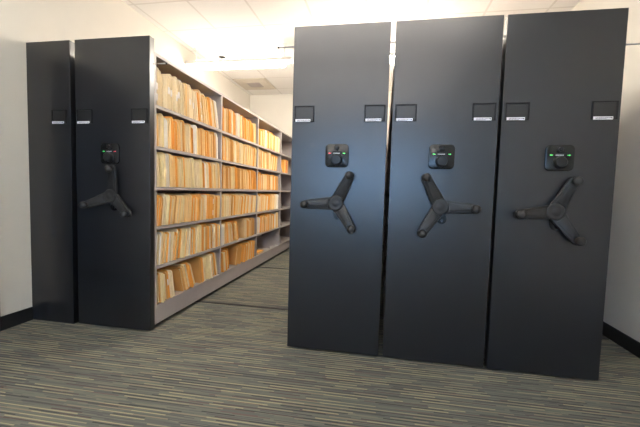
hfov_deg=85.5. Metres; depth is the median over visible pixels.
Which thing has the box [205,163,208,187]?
folder
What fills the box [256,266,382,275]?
rail
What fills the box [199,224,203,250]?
folder
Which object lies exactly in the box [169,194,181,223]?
folder
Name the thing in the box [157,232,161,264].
folder
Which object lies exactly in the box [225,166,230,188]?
folder
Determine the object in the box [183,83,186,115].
folder
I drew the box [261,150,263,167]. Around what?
folder
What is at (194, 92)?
folder
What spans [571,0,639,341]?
wall
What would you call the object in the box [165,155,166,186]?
folder
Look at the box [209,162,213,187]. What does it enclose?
folder
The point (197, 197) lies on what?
folder
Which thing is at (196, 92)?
folder
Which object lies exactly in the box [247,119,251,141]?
folder
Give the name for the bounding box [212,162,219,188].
folder
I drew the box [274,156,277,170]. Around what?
folder
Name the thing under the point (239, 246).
folder
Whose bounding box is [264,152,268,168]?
folder
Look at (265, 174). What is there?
folder
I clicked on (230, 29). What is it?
ceiling
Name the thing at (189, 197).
folder
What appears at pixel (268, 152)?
folder
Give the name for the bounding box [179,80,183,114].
folder
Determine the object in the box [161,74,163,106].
folder
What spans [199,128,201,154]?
folder
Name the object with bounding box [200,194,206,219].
folder
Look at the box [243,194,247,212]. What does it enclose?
folder
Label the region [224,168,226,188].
folder
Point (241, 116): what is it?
folder
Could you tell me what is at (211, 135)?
folder
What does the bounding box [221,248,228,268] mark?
folder
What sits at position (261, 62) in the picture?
pendant light
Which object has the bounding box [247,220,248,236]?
folder
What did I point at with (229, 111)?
folder
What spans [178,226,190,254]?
folder
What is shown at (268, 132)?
folder
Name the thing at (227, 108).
folder
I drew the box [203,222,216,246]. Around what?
folder
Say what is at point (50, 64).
shelving unit
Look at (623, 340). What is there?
baseboard
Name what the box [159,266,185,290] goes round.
folder
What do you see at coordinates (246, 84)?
grille
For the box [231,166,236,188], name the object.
folder
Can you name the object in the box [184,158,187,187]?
folder
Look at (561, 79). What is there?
shelving unit
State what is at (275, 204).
folder
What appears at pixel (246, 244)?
folder
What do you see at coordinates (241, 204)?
folder
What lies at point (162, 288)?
folder
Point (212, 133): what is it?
folder
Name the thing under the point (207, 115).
folder
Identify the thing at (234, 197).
folder
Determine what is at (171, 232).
folder
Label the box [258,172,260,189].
folder
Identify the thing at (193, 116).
folder
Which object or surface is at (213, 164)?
folder
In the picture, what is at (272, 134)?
folder
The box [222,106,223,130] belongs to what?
folder
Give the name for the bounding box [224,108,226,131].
folder
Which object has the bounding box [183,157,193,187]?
folder
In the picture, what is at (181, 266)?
folder
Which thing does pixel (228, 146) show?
folder
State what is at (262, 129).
folder
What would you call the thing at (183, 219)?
folder
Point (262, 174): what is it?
folder
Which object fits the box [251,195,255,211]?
folder
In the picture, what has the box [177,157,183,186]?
folder
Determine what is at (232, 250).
folder
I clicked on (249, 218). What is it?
folder
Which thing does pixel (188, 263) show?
folder
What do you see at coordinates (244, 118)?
folder
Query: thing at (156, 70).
folder
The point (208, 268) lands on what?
folder
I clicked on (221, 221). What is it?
folder
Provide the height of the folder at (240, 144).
0.247 m
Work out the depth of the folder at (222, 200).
3.69 m
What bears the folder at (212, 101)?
on the shelving unit at (117, 108)
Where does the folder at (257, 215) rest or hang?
on the shelving unit at (117, 108)
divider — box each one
[258,237,271,248]
[263,235,275,245]
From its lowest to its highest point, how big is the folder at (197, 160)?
0.267 m
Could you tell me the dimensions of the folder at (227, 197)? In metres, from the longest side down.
0.273 x 0.222 x 0.066 m
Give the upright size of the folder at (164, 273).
0.231 m
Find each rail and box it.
[195,300,608,339]
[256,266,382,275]
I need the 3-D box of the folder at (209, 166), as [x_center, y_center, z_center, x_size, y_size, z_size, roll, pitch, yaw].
[-1.209,-0.379,3.416,0.273,0.251,0.046,2,4,10]
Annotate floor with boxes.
[0,248,639,426]
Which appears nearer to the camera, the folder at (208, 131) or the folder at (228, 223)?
the folder at (208, 131)
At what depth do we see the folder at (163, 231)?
2.77 m
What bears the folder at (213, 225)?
on the shelving unit at (117, 108)
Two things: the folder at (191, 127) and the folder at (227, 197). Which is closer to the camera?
the folder at (191, 127)
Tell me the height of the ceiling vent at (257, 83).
0.020 m
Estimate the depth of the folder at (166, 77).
2.66 m
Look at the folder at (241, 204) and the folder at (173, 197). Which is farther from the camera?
the folder at (241, 204)
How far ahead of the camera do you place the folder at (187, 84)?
3.01 m
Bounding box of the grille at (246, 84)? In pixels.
[235,80,273,88]
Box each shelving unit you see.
[26,40,78,323]
[74,35,291,330]
[277,21,394,355]
[383,15,503,366]
[484,8,639,379]
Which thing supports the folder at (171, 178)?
on the shelving unit at (117, 108)
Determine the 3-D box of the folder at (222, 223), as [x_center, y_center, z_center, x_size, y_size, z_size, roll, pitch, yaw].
[-1.163,0.208,3.776,0.275,0.243,0.086,2,4,10]
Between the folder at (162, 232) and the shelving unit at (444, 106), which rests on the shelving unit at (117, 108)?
the folder at (162, 232)
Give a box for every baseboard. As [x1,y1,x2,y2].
[0,307,32,330]
[602,321,639,357]
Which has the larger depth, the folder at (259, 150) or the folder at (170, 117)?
the folder at (259, 150)
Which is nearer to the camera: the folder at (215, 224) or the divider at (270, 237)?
the folder at (215, 224)
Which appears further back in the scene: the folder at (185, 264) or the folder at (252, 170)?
the folder at (252, 170)
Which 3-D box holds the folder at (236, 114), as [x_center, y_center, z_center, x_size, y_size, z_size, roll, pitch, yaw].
[-1.063,-1.022,3.997,0.273,0.267,0.073,2,4,10]
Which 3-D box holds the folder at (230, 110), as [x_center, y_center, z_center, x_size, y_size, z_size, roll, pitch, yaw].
[-1.093,-1.011,3.832,0.275,0.264,0.050,2,4,10]
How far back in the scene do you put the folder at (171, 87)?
2.73 m
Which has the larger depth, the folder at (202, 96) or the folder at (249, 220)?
the folder at (249, 220)
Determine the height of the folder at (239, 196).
0.229 m
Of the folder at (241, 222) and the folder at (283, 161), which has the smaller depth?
the folder at (241, 222)
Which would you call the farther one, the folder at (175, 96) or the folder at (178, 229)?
the folder at (178, 229)
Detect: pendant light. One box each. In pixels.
[185,43,293,69]
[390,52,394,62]
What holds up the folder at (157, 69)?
on the shelving unit at (117, 108)
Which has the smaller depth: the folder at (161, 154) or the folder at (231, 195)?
the folder at (161, 154)
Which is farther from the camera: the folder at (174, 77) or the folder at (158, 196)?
the folder at (174, 77)
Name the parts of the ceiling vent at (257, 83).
plate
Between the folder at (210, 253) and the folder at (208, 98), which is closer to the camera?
the folder at (208, 98)
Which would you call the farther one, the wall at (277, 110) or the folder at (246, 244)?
the wall at (277, 110)
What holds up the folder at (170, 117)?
on the shelving unit at (117, 108)
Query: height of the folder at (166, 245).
0.243 m
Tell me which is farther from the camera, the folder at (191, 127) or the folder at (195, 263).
the folder at (195, 263)
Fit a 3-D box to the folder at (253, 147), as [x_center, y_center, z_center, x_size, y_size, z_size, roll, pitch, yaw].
[-0.976,-0.745,4.573,0.275,0.249,0.076,2,4,10]
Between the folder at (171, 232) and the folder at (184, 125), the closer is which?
the folder at (171, 232)
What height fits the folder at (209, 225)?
0.244 m
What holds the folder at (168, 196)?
on the shelving unit at (117, 108)
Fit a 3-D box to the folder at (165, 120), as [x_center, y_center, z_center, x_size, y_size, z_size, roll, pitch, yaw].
[-1.321,-0.629,2.711,0.275,0.232,0.042,2,4,10]
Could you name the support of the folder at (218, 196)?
on the shelving unit at (117, 108)
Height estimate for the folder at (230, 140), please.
0.245 m
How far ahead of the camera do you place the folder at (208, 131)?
3.37 m
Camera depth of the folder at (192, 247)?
3.14 m
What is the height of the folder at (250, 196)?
0.235 m
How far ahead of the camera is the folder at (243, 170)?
4.21 m
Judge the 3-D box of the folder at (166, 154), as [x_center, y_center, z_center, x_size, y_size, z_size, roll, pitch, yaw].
[-1.337,-0.349,2.764,0.275,0.267,0.042,2,4,10]
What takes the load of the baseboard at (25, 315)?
attached to the wall at (22, 22)
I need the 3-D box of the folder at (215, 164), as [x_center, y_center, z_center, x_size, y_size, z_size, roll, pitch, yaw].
[-1.182,-0.390,3.537,0.275,0.260,0.051,2,4,10]
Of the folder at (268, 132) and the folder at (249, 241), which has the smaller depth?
the folder at (249, 241)
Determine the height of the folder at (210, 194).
0.241 m
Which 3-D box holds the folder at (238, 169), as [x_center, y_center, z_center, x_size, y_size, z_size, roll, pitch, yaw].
[-1.073,-0.413,4.073,0.275,0.246,0.077,2,4,10]
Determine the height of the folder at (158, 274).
0.242 m
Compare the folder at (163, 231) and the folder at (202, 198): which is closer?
the folder at (163, 231)
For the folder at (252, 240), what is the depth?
4.63 m
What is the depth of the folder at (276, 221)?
5.56 m
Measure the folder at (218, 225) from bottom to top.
0.234 m
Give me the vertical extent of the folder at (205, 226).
0.244 m
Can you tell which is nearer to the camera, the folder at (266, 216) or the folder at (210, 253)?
the folder at (210, 253)
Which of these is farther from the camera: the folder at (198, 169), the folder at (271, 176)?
the folder at (271, 176)
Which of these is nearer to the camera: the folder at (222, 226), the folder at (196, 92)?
the folder at (196, 92)
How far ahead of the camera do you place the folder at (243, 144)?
4.21 m
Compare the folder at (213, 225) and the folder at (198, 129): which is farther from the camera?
the folder at (213, 225)
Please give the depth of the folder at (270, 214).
5.31 m
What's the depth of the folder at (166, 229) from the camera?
2.90 m
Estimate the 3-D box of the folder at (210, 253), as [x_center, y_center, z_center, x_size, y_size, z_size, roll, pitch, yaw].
[-1.215,0.515,3.554,0.275,0.257,0.098,2,4,10]
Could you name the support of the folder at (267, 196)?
on the shelving unit at (117, 108)
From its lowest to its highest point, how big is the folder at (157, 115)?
0.250 m
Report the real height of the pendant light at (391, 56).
0.282 m
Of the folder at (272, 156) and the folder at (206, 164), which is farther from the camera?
the folder at (272, 156)
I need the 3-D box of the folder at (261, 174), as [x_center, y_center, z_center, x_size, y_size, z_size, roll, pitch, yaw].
[-0.946,-0.447,4.857,0.275,0.222,0.070,2,4,10]
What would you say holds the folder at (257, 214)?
on the shelving unit at (117, 108)
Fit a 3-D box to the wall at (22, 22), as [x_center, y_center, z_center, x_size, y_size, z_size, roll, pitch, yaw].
[-2.411,-0.611,2.118,0.120,2.976,10.060,2,4,10]
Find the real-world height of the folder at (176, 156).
0.266 m
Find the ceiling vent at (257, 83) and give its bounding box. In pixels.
[232,78,275,89]
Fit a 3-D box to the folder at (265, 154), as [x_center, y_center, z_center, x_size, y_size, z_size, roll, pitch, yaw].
[-0.913,-0.763,4.998,0.273,0.235,0.090,2,4,10]
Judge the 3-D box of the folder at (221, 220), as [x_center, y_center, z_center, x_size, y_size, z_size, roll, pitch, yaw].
[-1.107,0.194,4.107,0.275,0.232,0.107,2,4,10]
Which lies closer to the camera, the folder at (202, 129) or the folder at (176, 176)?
the folder at (176, 176)
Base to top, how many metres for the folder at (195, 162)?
0.243 m
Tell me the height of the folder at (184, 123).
0.260 m
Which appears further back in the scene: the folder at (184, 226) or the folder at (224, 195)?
the folder at (224, 195)
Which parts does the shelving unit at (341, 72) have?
grip knob, arm, control panel, arm, arm, grip knob, grip knob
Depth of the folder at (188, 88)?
2.98 m
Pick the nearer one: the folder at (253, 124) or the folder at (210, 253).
the folder at (210, 253)
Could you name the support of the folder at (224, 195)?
on the shelving unit at (117, 108)
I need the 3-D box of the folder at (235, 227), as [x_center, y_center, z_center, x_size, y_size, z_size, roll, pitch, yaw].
[-1.106,0.208,4.063,0.275,0.209,0.093,2,4,10]
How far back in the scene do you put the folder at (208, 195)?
3.40 m
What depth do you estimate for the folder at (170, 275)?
2.83 m
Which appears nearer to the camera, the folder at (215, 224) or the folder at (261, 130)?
the folder at (215, 224)
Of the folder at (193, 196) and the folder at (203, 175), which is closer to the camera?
the folder at (193, 196)
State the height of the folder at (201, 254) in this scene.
0.248 m
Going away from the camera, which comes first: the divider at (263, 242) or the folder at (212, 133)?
the folder at (212, 133)
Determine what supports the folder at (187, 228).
on the shelving unit at (117, 108)
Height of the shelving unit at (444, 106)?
2.141 m
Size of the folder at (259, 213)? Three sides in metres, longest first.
0.273 x 0.250 x 0.062 m
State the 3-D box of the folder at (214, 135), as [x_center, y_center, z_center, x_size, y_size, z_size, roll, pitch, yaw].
[-1.189,-0.677,3.512,0.275,0.233,0.038,2,4,10]
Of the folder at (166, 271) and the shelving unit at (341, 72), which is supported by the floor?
the shelving unit at (341, 72)
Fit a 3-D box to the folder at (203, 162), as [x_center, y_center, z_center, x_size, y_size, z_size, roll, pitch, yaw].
[-1.222,-0.372,3.318,0.275,0.250,0.049,2,4,10]
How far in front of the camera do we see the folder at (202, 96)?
3.21 m
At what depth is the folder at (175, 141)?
2.80 m
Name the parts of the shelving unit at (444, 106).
upright panel, upright panel, upright panel, upright panel, grip knob, grip knob, arm, arm, control panel, arm, grip knob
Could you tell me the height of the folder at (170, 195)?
0.238 m
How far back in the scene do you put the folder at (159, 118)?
2.64 m
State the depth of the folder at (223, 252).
3.77 m
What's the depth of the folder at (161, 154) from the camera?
2.66 m
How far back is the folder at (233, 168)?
3.93 m
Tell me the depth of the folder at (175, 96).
2.77 m
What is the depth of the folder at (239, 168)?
4.12 m
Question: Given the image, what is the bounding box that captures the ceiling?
[122,0,580,94]
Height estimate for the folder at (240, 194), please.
0.252 m
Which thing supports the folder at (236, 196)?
on the shelving unit at (117, 108)
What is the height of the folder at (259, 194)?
0.257 m
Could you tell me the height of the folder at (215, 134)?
0.258 m
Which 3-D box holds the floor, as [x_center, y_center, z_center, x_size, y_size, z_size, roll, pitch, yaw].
[-0.185,1.014,1.806,4.736,0.100,10.300,2,4,10]
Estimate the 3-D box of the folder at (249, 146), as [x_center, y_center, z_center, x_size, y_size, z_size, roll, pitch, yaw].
[-1.015,-0.738,4.391,0.273,0.255,0.066,2,4,10]
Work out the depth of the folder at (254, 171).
4.56 m
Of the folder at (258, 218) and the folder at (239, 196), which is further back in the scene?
the folder at (258, 218)
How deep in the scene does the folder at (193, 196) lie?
3.12 m
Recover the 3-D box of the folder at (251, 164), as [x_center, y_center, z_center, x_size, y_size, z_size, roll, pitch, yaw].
[-0.996,-0.728,4.433,0.275,0.232,0.056,2,4,10]
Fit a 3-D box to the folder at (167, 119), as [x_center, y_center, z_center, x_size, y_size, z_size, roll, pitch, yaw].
[-1.311,-0.635,2.741,0.275,0.241,0.034,2,4,10]
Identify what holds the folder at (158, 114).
on the shelving unit at (117, 108)
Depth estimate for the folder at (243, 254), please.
4.28 m
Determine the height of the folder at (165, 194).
0.242 m
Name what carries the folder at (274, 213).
on the shelving unit at (117, 108)
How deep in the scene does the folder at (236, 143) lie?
4.01 m
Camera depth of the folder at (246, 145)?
4.28 m
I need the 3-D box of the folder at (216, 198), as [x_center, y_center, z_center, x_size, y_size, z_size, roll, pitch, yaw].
[-1.196,-0.071,3.575,0.275,0.220,0.044,2,4,10]
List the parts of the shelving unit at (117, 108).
grip knob, arm, grip knob, control panel, arm, panel, arm, grip knob, upright panel, shelf, shelf, shelf, shelf, shelf, shelf, upright panel, panel, shelf, shelf, shelf, shelf, shelf, shelf, upright panel, shelf, shelf, shelf, shelf, shelf, shelf, upright panel, shelf, shelf, shelf, upright panel, shelf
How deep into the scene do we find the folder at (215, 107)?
3.46 m
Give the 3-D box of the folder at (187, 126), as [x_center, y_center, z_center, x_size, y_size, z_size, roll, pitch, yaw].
[-1.262,-0.651,3.005,0.275,0.241,0.040,2,4,10]
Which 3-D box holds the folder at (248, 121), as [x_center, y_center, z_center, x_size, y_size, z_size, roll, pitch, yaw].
[-1.005,-1.035,4.312,0.275,0.257,0.064,2,4,10]
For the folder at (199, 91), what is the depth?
3.20 m
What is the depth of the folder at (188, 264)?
3.11 m
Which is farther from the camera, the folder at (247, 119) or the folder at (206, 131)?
the folder at (247, 119)
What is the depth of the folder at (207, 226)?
3.42 m
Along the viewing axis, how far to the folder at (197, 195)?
3.22 m
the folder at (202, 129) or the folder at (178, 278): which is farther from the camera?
the folder at (202, 129)
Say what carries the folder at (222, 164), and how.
on the shelving unit at (117, 108)
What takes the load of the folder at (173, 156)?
on the shelving unit at (117, 108)
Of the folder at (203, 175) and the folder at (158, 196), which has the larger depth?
the folder at (203, 175)
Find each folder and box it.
[156,67,160,105]
[156,70,157,104]
[157,113,163,146]
[157,115,158,145]
[157,152,165,186]
[157,154,158,186]
[157,193,166,224]
[157,195,160,225]
[157,230,164,263]
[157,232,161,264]
[157,269,169,297]
[157,271,168,299]
[157,272,160,303]
[158,116,161,146]
[158,155,161,186]
[158,272,164,302]
[159,196,162,225]
[159,228,177,253]
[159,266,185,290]
[160,230,173,260]
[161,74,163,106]
[162,74,169,109]
[163,116,172,148]
[163,231,170,261]
[163,269,174,297]
[164,118,167,147]
[164,153,169,186]
[164,193,191,209]
[164,232,168,262]
[165,118,170,148]
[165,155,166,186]
[165,194,171,224]
[165,195,169,224]
[167,153,173,186]
[168,264,187,289]
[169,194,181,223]
[169,196,174,223]
[170,78,172,110]
[170,194,191,221]
[170,195,176,223]
[172,76,179,113]
[172,155,177,186]
[172,227,189,255]
[173,79,177,111]
[173,119,179,150]
[173,121,177,149]
[173,156,175,186]
[173,232,177,259]
[174,261,191,288]
[176,156,184,186]
[176,228,181,257]
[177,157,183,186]
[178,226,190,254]
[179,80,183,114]
[179,120,184,151]
[179,228,186,257]
[180,196,183,222]
[181,195,186,221]
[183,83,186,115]
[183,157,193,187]
[183,258,201,282]
[184,123,190,152]
[184,124,189,152]
[184,125,185,151]
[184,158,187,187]
[184,224,200,252]
[184,226,196,252]
[187,84,191,117]
[187,85,190,117]
[187,159,188,186]
[188,263,194,283]
[188,264,193,286]
[189,193,200,219]
[190,194,195,220]
[190,227,194,254]
[191,89,194,119]
[191,125,196,153]
[191,127,192,153]
[192,89,201,121]
[192,161,197,187]
[192,257,203,281]
[193,91,197,119]
[193,159,202,187]
[194,193,209,218]
[195,197,197,220]
[195,256,206,279]
[196,92,199,120]
[196,161,199,187]
[197,128,200,154]
[197,197,198,220]
[198,255,210,278]
[199,91,202,122]
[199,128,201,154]
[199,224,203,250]
[200,128,203,155]
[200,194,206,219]
[200,197,203,219]
[201,95,206,123]
[201,254,212,277]
[202,162,204,187]
[203,162,205,187]
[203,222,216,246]
[204,130,208,156]
[204,225,206,250]
[205,97,208,124]
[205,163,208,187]
[206,97,211,125]
[206,224,211,248]
[207,162,210,187]
[207,226,208,248]
[207,252,215,275]
[208,131,209,156]
[209,132,214,157]
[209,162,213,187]
[210,98,213,126]
[210,134,212,157]
[210,194,214,217]
[210,196,212,218]
[211,100,215,126]
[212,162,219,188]
[212,224,214,247]
[213,100,218,128]
[213,163,217,187]
[213,164,215,187]
[214,133,217,158]
[214,135,215,157]
[215,195,219,217]
[215,196,217,217]
[217,224,219,246]
[221,195,223,216]
[221,220,238,239]
[221,221,227,243]
[221,222,226,243]
[221,224,223,244]
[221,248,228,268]
[221,250,226,271]
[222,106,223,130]
[222,135,225,159]
[222,164,224,187]
[222,193,237,214]
[222,194,225,216]
[222,245,238,264]
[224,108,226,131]
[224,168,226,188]
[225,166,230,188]
[225,218,246,237]
[226,196,229,215]
[227,108,228,132]
[227,137,229,160]
[227,222,231,242]
[228,194,232,215]
[229,109,232,133]
[229,111,230,133]
[229,139,233,161]
[230,222,234,239]
[230,244,241,263]
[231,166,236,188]
[231,167,234,188]
[233,111,234,134]
[233,195,235,214]
[233,223,237,240]
[234,217,252,235]
[235,113,239,136]
[235,193,244,213]
[236,143,237,162]
[236,195,240,214]
[237,168,239,188]
[237,242,247,260]
[239,143,242,163]
[239,168,241,188]
[240,115,243,137]
[240,196,242,213]
[241,245,245,261]
[243,117,246,139]
[243,144,244,163]
[243,170,244,188]
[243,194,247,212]
[243,240,252,258]
[244,144,248,164]
[246,169,252,188]
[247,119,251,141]
[247,120,250,140]
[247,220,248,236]
[248,195,251,212]
[249,146,250,164]
[249,220,250,235]
[250,148,252,165]
[251,170,253,189]
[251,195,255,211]
[252,123,255,142]
[252,171,255,189]
[252,240,254,256]
[253,147,256,166]
[257,195,259,211]
[257,214,264,231]
[257,215,261,232]
[257,217,259,233]
[258,149,260,166]
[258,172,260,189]
[258,193,261,210]
[259,213,268,230]
[260,129,262,145]
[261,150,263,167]
[261,174,262,189]
[262,129,264,146]
[262,174,265,189]
[264,130,266,146]
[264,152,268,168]
[264,153,266,168]
[265,174,267,189]
[265,195,268,209]
[265,212,275,227]
[265,215,267,230]
[266,213,271,229]
[267,131,270,148]
[268,152,270,169]
[270,155,273,169]
[270,175,272,189]
[271,194,273,209]
[272,134,273,149]
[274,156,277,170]
[274,194,276,208]
[275,212,277,227]
[276,137,279,151]
[281,159,285,172]
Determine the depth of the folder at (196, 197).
3.13 m
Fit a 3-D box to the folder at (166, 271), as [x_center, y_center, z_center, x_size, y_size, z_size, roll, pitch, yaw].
[-1.358,0.566,2.813,0.276,0.241,0.060,2,4,10]
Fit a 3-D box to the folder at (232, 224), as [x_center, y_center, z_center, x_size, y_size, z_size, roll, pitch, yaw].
[-1.135,0.205,4.013,0.273,0.221,0.101,2,4,10]
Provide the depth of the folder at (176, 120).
2.85 m
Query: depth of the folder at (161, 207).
2.66 m
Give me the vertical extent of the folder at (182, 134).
0.260 m
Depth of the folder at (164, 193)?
3.08 m
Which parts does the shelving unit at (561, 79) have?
upright panel, grip knob, arm, control panel, arm, arm, grip knob, grip knob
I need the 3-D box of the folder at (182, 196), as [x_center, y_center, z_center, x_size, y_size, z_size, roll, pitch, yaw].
[-1.308,-0.040,2.965,0.273,0.229,0.066,2,4,10]
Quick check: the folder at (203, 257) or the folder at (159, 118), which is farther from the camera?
the folder at (203, 257)
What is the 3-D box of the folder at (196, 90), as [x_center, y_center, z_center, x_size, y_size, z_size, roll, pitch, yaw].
[-1.232,-0.986,3.173,0.275,0.289,0.083,2,4,10]
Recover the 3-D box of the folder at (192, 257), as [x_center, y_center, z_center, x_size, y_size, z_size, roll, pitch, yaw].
[-1.255,0.531,3.338,0.275,0.250,0.071,2,4,10]
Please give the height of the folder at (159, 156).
0.242 m
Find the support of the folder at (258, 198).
on the shelving unit at (117, 108)
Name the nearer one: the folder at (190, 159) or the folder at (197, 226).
the folder at (190, 159)
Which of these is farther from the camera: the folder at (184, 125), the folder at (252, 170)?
the folder at (252, 170)
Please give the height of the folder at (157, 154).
0.258 m
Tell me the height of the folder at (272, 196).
0.241 m
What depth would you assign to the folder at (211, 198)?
3.43 m
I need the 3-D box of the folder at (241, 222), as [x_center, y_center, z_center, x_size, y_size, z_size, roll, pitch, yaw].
[-1.052,0.179,4.321,0.275,0.238,0.048,2,4,10]
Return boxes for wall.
[0,0,249,316]
[250,92,390,240]
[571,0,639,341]
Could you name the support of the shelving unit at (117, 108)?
on the floor
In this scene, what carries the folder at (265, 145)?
on the shelving unit at (117, 108)
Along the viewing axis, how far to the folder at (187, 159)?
3.03 m
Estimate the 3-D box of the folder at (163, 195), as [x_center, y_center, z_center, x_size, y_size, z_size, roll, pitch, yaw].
[-1.342,-0.037,2.730,0.275,0.251,0.070,2,4,10]
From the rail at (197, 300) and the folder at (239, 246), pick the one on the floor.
the rail at (197, 300)
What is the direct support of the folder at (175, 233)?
on the shelving unit at (117, 108)
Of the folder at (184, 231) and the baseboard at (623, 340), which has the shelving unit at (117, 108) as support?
the folder at (184, 231)
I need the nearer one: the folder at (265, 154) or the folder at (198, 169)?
the folder at (198, 169)
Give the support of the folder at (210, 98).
on the shelving unit at (117, 108)
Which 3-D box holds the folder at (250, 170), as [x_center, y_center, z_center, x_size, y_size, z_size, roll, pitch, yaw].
[-1.014,-0.445,4.477,0.275,0.262,0.086,2,4,10]
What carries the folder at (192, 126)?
on the shelving unit at (117, 108)
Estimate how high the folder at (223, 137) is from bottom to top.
0.255 m
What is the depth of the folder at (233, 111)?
3.88 m
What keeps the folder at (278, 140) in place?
on the shelving unit at (117, 108)

